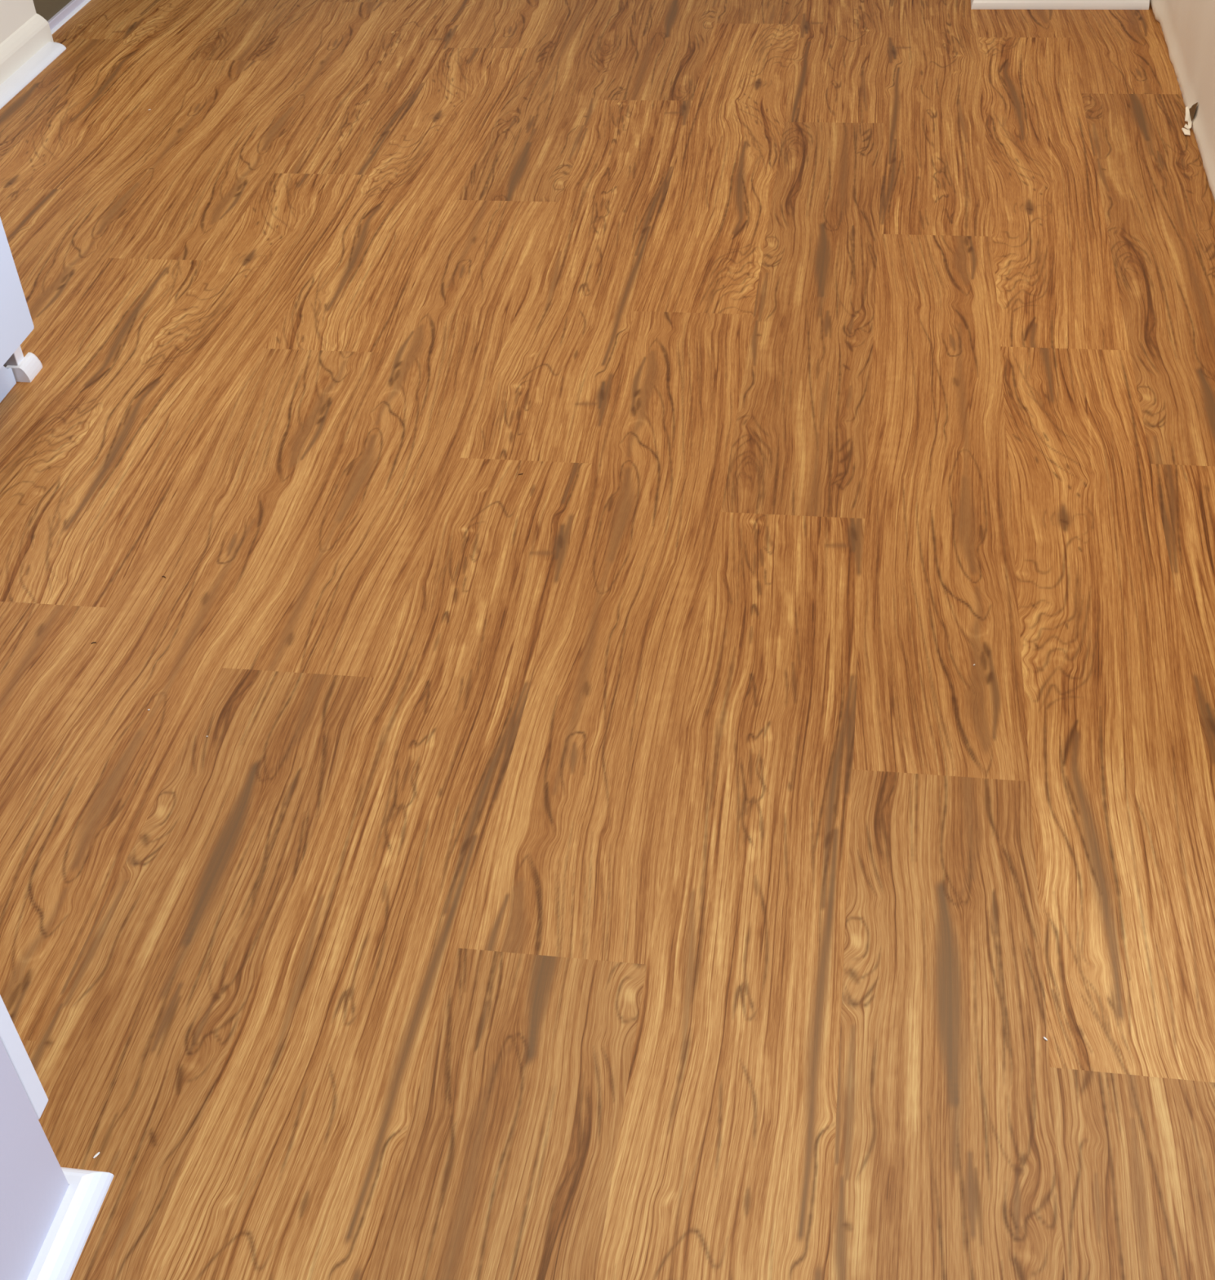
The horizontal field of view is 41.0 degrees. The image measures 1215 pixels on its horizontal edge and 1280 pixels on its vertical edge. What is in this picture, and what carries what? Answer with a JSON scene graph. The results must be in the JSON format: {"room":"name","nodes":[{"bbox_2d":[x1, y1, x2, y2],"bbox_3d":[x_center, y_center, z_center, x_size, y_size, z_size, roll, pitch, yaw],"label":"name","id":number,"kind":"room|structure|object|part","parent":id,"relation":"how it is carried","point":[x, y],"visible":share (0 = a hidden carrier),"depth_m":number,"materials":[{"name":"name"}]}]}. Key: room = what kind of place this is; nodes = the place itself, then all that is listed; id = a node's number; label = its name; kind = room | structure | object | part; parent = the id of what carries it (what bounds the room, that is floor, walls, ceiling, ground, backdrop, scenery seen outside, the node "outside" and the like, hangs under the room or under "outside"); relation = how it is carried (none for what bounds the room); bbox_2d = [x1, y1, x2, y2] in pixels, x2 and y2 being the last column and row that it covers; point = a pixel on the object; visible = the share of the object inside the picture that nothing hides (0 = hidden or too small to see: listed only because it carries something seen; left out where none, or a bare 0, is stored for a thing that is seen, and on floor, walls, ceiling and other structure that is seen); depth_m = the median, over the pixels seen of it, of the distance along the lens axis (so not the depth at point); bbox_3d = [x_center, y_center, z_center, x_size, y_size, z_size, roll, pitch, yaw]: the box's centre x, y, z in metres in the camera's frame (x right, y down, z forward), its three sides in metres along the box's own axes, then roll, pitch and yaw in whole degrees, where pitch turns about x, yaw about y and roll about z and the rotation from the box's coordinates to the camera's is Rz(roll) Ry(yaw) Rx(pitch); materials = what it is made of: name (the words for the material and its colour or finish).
{"room":"empty room","nodes":[
{"label":"empty room","id":0,"kind":"room"},
{"bbox_2d":[0,0,71,44],"bbox_3d":[-1.319,-2.279,2.799,0.191,2.400,2.050,3,40,8],"label":"wall","id":1,"kind":"structure","parent":0,"point":[14,14],"depth_m":3.33,"materials":[{"name":"beige paint"}]},
{"bbox_2d":[0,41,66,109],"bbox_3d":[-1.222,-0.983,3.103,0.036,0.014,0.879,3,40,8],"label":"trim","id":2,"kind":"structure","parent":1,"relation":"attached to","point":[23,76],"depth_m":3.31,"materials":[{"name":"white wood"}]},
{"bbox_2d":[0,0,84,84],"bbox_3d":[-1.231,-1.385,3.541,0.155,0.071,2.050,3,40,8],"label":"baseboard","id":3,"kind":"structure","parent":1,"relation":"attached to","point":[24,42],"depth_m":3.34,"materials":[{"name":"beige paint"}]},
{"bbox_2d":[50,0,90,35],"bbox_3d":[-1.121,-1.648,3.899,0.008,0.004,1.140,3,40,8],"label":"trim","id":4,"kind":"structure","parent":1,"relation":"attached to","point":[81,6],"depth_m":3.57,"materials":[{"name":"white wood"}]},
{"bbox_2d":[0,0,1214,1279],"bbox_3d":[-0.238,-0.433,2.397,2.311,0.020,3.700,3,40,8],"label":"floor","id":5,"kind":"structure","parent":0,"point":[628,854],"depth_m":1.85,"materials":[{"name":"brown wood"}]},
{"bbox_2d":[0,217,34,402],"bbox_3d":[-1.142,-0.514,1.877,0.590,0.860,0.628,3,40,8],"label":"door","id":6,"kind":"structure","parent":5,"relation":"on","point":[16,324],"depth_m":2.19,"materials":[{"name":"metal"}]},
{"bbox_3d":[-0.911,-0.215,2.086,0.006,0.110,0.628,3,40,8],"label":"toe panel","id":7,"kind":"part","parent":6,"relation":"part of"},
{"bbox_2d":[3,345,42,382],"bbox_3d":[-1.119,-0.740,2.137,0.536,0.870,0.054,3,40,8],"label":"door stop","id":8,"kind":"object","parent":5,"relation":"on","point":[24,369],"visible":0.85,"depth_m":2.35,"materials":[{"name":"white plastic"}]},
{"bbox_3d":[-0.842,-0.401,2.371,0.016,0.024,0.054,3,40,8],"label":"shoe moulding","id":9,"kind":"part","parent":8,"relation":"part of","materials":[{"name":"white ceramic"}]},
{"bbox_2d":[0,995,114,1279],"bbox_3d":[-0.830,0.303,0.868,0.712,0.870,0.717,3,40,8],"label":"wall","id":10,"kind":"structure","parent":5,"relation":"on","point":[49,1211],"depth_m":1.25,"materials":[{"name":"paint"}]},
{"bbox_3d":[-0.674,0.066,1.060,0.437,0.757,0.020,3,40,8],"label":"door","id":11,"kind":"part","parent":10,"relation":"part of","materials":[{"name":"white ceramic"}]},
{"bbox_3d":[-0.515,0.337,0.803,0.019,0.870,0.667,3,40,8],"label":"panel","id":12,"kind":"part","parent":10,"relation":"part of","materials":[{"name":"paint"}]},
{"bbox_3d":[-0.812,0.636,1.130,0.712,0.021,0.690,3,40,8],"label":"shoe moulding","id":13,"kind":"part","parent":10,"relation":"part of","materials":[{"name":"white wood"}]},
{"bbox_2d":[970,0,1149,9],"bbox_3d":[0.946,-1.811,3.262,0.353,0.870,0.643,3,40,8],"label":"baseboard","id":14,"kind":"structure","parent":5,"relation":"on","point":[975,4],"depth_m":3.31,"materials":[{"name":"white wood"}]},
{"bbox_2d":[1149,0,1214,201],"bbox_3d":[1.016,-1.172,2.453,0.108,0.920,3.100,3,40,8],"label":"wall","id":15,"kind":"structure","parent":0,"point":[1188,26],"depth_m":2.85,"materials":[{"name":"beige paint"}]}
]}

